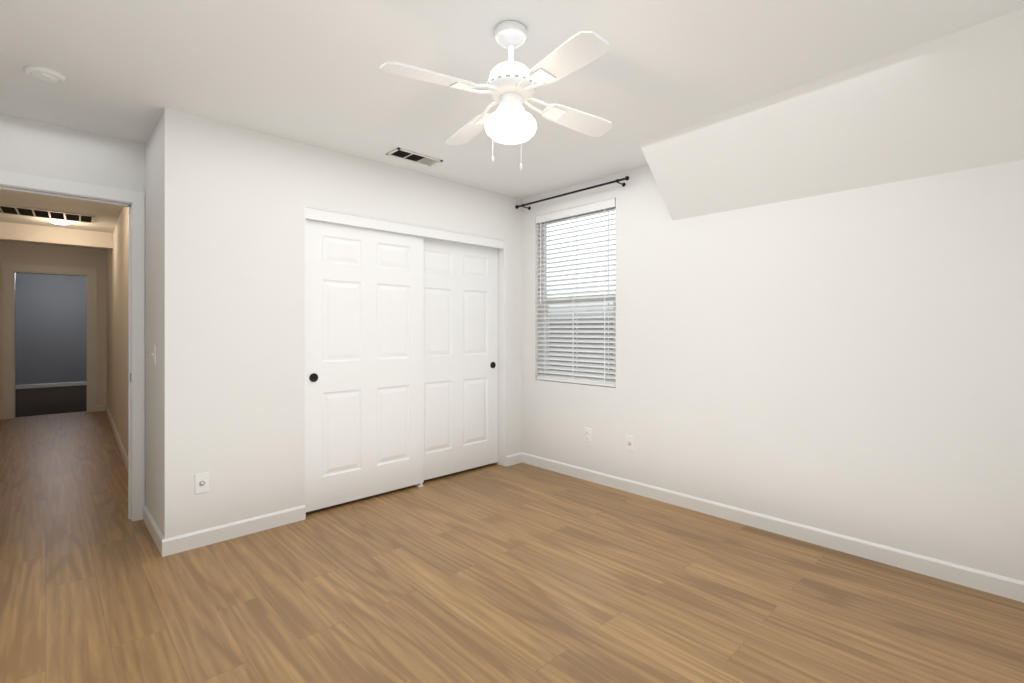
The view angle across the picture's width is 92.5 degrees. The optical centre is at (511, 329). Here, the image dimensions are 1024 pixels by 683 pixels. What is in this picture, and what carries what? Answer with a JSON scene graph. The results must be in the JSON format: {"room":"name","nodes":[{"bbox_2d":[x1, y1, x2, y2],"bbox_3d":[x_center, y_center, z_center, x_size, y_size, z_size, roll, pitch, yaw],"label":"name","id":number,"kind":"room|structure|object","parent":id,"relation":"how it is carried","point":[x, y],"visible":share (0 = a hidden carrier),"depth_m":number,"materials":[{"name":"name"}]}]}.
{"room":"empty bedroom","nodes":[
{"label":"empty bedroom","id":0,"kind":"room"},
{"bbox_2d":[16,273,86,384],"bbox_3d":[-9.794,0.011,10.530,5.037,2.440,0.292,0,0,-44],"label":"wall","id":1,"kind":"structure","parent":0,"point":[51,328],"depth_m":10.35,"materials":[{"name":"grey paint"}]},
{"bbox_2d":[16,381,86,388],"bbox_3d":[-9.749,1.186,10.477,4.798,0.090,0.180,0,0,-44],"label":"baseboard","id":2,"kind":"structure","parent":1,"relation":"attached to","point":[44,385],"depth_m":10.42,"materials":[{"name":"white wood"}]},
{"bbox_2d":[0,241,106,418],"bbox_3d":[-6.735,0.011,7.025,1.673,2.440,0.178,0,0,-44],"label":"wall","id":3,"kind":"structure","parent":0,"point":[31,254],"depth_m":7.21,"materials":[{"name":"paint"}]},
{"bbox_2d":[3,263,96,418],"bbox_3d":[-6.649,0.158,7.087,0.984,2.145,0.168,0,0,-44],"label":"door frame","id":4,"kind":"structure","parent":3,"relation":"attached to","point":[10,270],"depth_m":6.89,"materials":[{"name":"white wood"}]},
{"bbox_2d":[0,114,144,192],"bbox_3d":[-2.068,0.011,3.595,4.458,2.440,0.120,0,0,-44],"label":"wall","id":5,"kind":"structure","parent":0,"point":[34,148],"depth_m":2.95,"materials":[{"name":"paint"}]},
{"bbox_2d":[0,170,144,520],"bbox_3d":[-2.786,0.171,2.912,0.956,2.120,0.154,0,0,-44],"label":"door frame","id":6,"kind":"structure","parent":5,"relation":"attached to","point":[133,202],"depth_m":3.15,"materials":[{"name":"white wood"}]},
{"bbox_2d":[107,115,160,531],"bbox_3d":[-4.024,0.011,5.147,0.324,2.440,6.288,0,0,-44],"label":"wall","id":7,"kind":"structure","parent":0,"point":[153,321],"depth_m":3.12,"materials":[{"name":"paint"}]},
{"bbox_2d":[97,405,127,472],"bbox_3d":[-4.329,1.186,5.379,0.206,0.090,5.541,0,0,-44],"label":"baseboard","id":8,"kind":"structure","parent":7,"relation":"attached to","point":[115,432],"depth_m":5.43,"materials":[{"name":"white wood"}]},
{"bbox_2d":[143,505,162,541],"bbox_3d":[-2.148,1.186,2.932,0.013,0.090,0.730,0,0,-44],"label":"baseboard","id":9,"kind":"structure","parent":7,"relation":"attached to","point":[148,520],"depth_m":2.95,"materials":[{"name":"white wood"}]},
{"bbox_2d":[151,345,155,364],"bbox_3d":[-2.124,0.151,2.902,0.018,0.116,0.072,0,0,-44],"label":"light switch","id":10,"kind":"object","parent":7,"relation":"attached to","point":[154,354],"visible":0.98,"depth_m":2.89,"materials":[{"name":"white plastic"}]},
{"bbox_2d":[161,108,521,538],"bbox_3d":[-0.941,0.011,3.658,2.738,2.440,0.120,0,0,-44],"label":"wall","id":11,"kind":"structure","parent":0,"point":[235,199],"depth_m":2.96,"materials":[{"name":"paint"}]},
{"bbox_2d":[195,472,208,493],"bbox_3d":[-1.761,0.874,2.787,0.072,0.116,0.012,0,0,-44],"label":"cable wall plate","id":12,"kind":"object","parent":11,"relation":"attached to","point":[201,482],"visible":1,"depth_m":2.79,"materials":[{"name":"white plastic"}]},
{"bbox_2d":[155,505,304,556],"bbox_3d":[-1.620,1.186,2.919,0.762,0.090,0.013,0,0,-44],"label":"baseboard","id":13,"kind":"structure","parent":11,"relation":"attached to","point":[177,544],"depth_m":2.87,"materials":[{"name":"white wood"}]},
{"bbox_2d":[306,219,423,511],"bbox_3d":[-1.041,0.222,3.555,0.926,1.970,0.043,0,0,-44],"label":"closet door","id":14,"kind":"structure","parent":11,"relation":"in","point":[364,362],"depth_m":3.51,"materials":[{"name":"white wood"}]},
{"bbox_2d":[304,205,504,517],"bbox_3d":[-0.756,0.211,3.857,1.782,2.040,0.146,0,0,-44],"label":"trim","id":15,"kind":"structure","parent":11,"relation":"attached to","point":[332,216],"depth_m":3.92,"materials":[{"name":"white wood"}]},
{"bbox_2d":[424,237,497,479],"bbox_3d":[-0.468,0.222,4.164,0.912,1.970,0.043,0,0,-44],"label":"closet door","id":16,"kind":"structure","parent":11,"relation":"in","point":[460,356],"depth_m":4.17,"materials":[{"name":"white wood"}]},
{"bbox_2d":[0,411,1023,682],"bbox_3d":[-4.359,1.281,5.308,7.400,0.100,15.700,0,0,-44],"label":"floor","id":17,"kind":"structure","parent":0,"point":[510,573],"depth_m":2.27,"materials":[{"name":"brown wood"}]},
{"bbox_2d":[16,385,86,416],"bbox_3d":[-8.252,1.228,8.789,4.955,0.006,4.691,0,0,-44],"label":"carpet floor","id":18,"kind":"structure","parent":17,"relation":"on","point":[46,400],"depth_m":8.46,"materials":[{"name":"grey carpet"}]},
{"bbox_2d":[0,0,1023,249],"bbox_3d":[-4.359,-1.259,5.308,7.400,0.100,15.700,0,0,-44],"label":"ceiling","id":19,"kind":"structure","parent":0,"point":[308,72],"depth_m":2.24,"materials":[{"name":"paint"}]},
{"bbox_2d":[24,65,65,83],"bbox_3d":[-2.199,-1.194,2.312,0.144,0.032,0.144,0,0,-44],"label":"smoke detector","id":20,"kind":"object","parent":19,"relation":"attached to","point":[44,74],"visible":0.98,"depth_m":2.29,"materials":[{"name":"white plastic"}]},
{"bbox_2d":[0,204,94,222],"bbox_3d":[-4.883,-1.203,5.091,0.850,0.012,0.479,0,0,-44],"label":"ceiling vent","id":21,"kind":"object","parent":19,"relation":"in","point":[39,213],"visible":1,"depth_m":5.11,"materials":[{"name":"white metal"}]},
{"bbox_2d":[0,222,112,248],"bbox_3d":[-5.574,-1.114,5.716,1.433,0.190,0.170,0,0,-44],"label":"beam","id":22,"kind":"structure","parent":19,"relation":"attached to","point":[46,235],"depth_m":5.79,"materials":[{"name":"paint"}]},
{"bbox_2d":[49,219,70,224],"bbox_3d":[-5.026,-1.189,5.452,0.180,0.040,0.180,0,0,-44],"label":"recessed light","id":23,"kind":"object","parent":19,"relation":"in","point":[60,222],"visible":0.96,"depth_m":5.41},
{"bbox_2d":[386,147,442,166],"bbox_3d":[-0.681,-1.204,3.438,0.360,0.011,0.160,0,0,-44],"label":"ceiling vent","id":24,"kind":"object","parent":19,"relation":"in","point":[411,156],"visible":1,"depth_m":3.42,"materials":[{"name":"white metal"}]},
{"bbox_2d":[380,21,611,169],"bbox_3d":[-0.005,-0.909,1.980,0.791,0.600,0.791,0,0,12],"label":"ceiling fan","id":25,"kind":"object","parent":19,"relation":"hanging from","point":[511,85],"visible":1,"depth_m":1.91,"materials":[{"name":"white painted metal"},{"name":"white painted wood"},{"name":"frosted glass"}]},
{"bbox_2d":[522,160,1023,580],"bbox_3d":[1.124,0.011,3.560,0.120,2.440,4.570,0,0,-44],"label":"wall","id":26,"kind":"structure","parent":0,"point":[849,363],"depth_m":2.79,"materials":[{"name":"paint"}]},
{"bbox_2d":[515,176,628,209],"bbox_3d":[0.474,-1.116,4.082,0.102,0.045,1.205,0,0,-44],"label":"curtain rod","id":27,"kind":"object","parent":26,"relation":"attached to","point":[626,178],"visible":1,"depth_m":3.97,"materials":[{"name":"black metal"}]},
{"bbox_2d":[540,211,615,379],"bbox_3d":[0.572,-0.284,4.185,0.042,1.480,0.867,0,0,-44],"label":"window","id":28,"kind":"structure","parent":26,"relation":"in","point":[545,261],"depth_m":4.28,"materials":[{"name":"white plastic"}]},
{"bbox_2d":[536,198,615,386],"bbox_3d":[0.527,-0.286,4.142,0.072,1.472,0.851,0,0,-44],"label":"window blinds","id":29,"kind":"object","parent":28,"relation":"attached to","point":[587,209],"visible":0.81,"depth_m":4.11,"materials":[{"name":"white plastic"}]},
{"bbox_2d":[584,427,591,442],"bbox_3d":[0.617,0.861,4.000,0.009,0.116,0.072,0,0,-44],"label":"electrical outlet","id":30,"kind":"object","parent":26,"relation":"attached to","point":[587,434],"visible":1,"depth_m":4.00,"materials":[{"name":"white plastic"}]},
{"bbox_2d":[626,435,633,451],"bbox_3d":[0.889,0.861,3.711,0.012,0.116,0.072,0,0,-44],"label":"electrical outlet","id":31,"kind":"object","parent":26,"relation":"attached to","point":[629,443],"visible":1,"depth_m":3.71,"materials":[{"name":"white plastic"}]},
{"bbox_2d":[519,452,1023,601],"bbox_3d":[1.318,1.186,3.260,0.013,0.090,3.569,0,0,-44],"label":"baseboard","id":32,"kind":"structure","parent":26,"relation":"attached to","point":[1002,586],"depth_m":2.81,"materials":[{"name":"white wood"}]},
{"bbox_2d":[639,9,1023,219],"bbox_3d":[1.652,-0.989,2.515,0.555,0.440,2.087,0,0,-44],"label":"sloped ceiling section","id":33,"kind":"structure","parent":0,"point":[953,102],"depth_m":2.44,"materials":[{"name":"paint"}]},
{"label":"outside","id":34,"kind":"structure","parent":0,"visible":0},
{"bbox_2d":[547,211,615,374],"bbox_3d":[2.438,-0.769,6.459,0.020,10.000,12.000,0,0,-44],"label":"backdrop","id":35,"kind":"structure","parent":34,"point":[583,251],"depth_m":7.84,"materials":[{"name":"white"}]}
]}

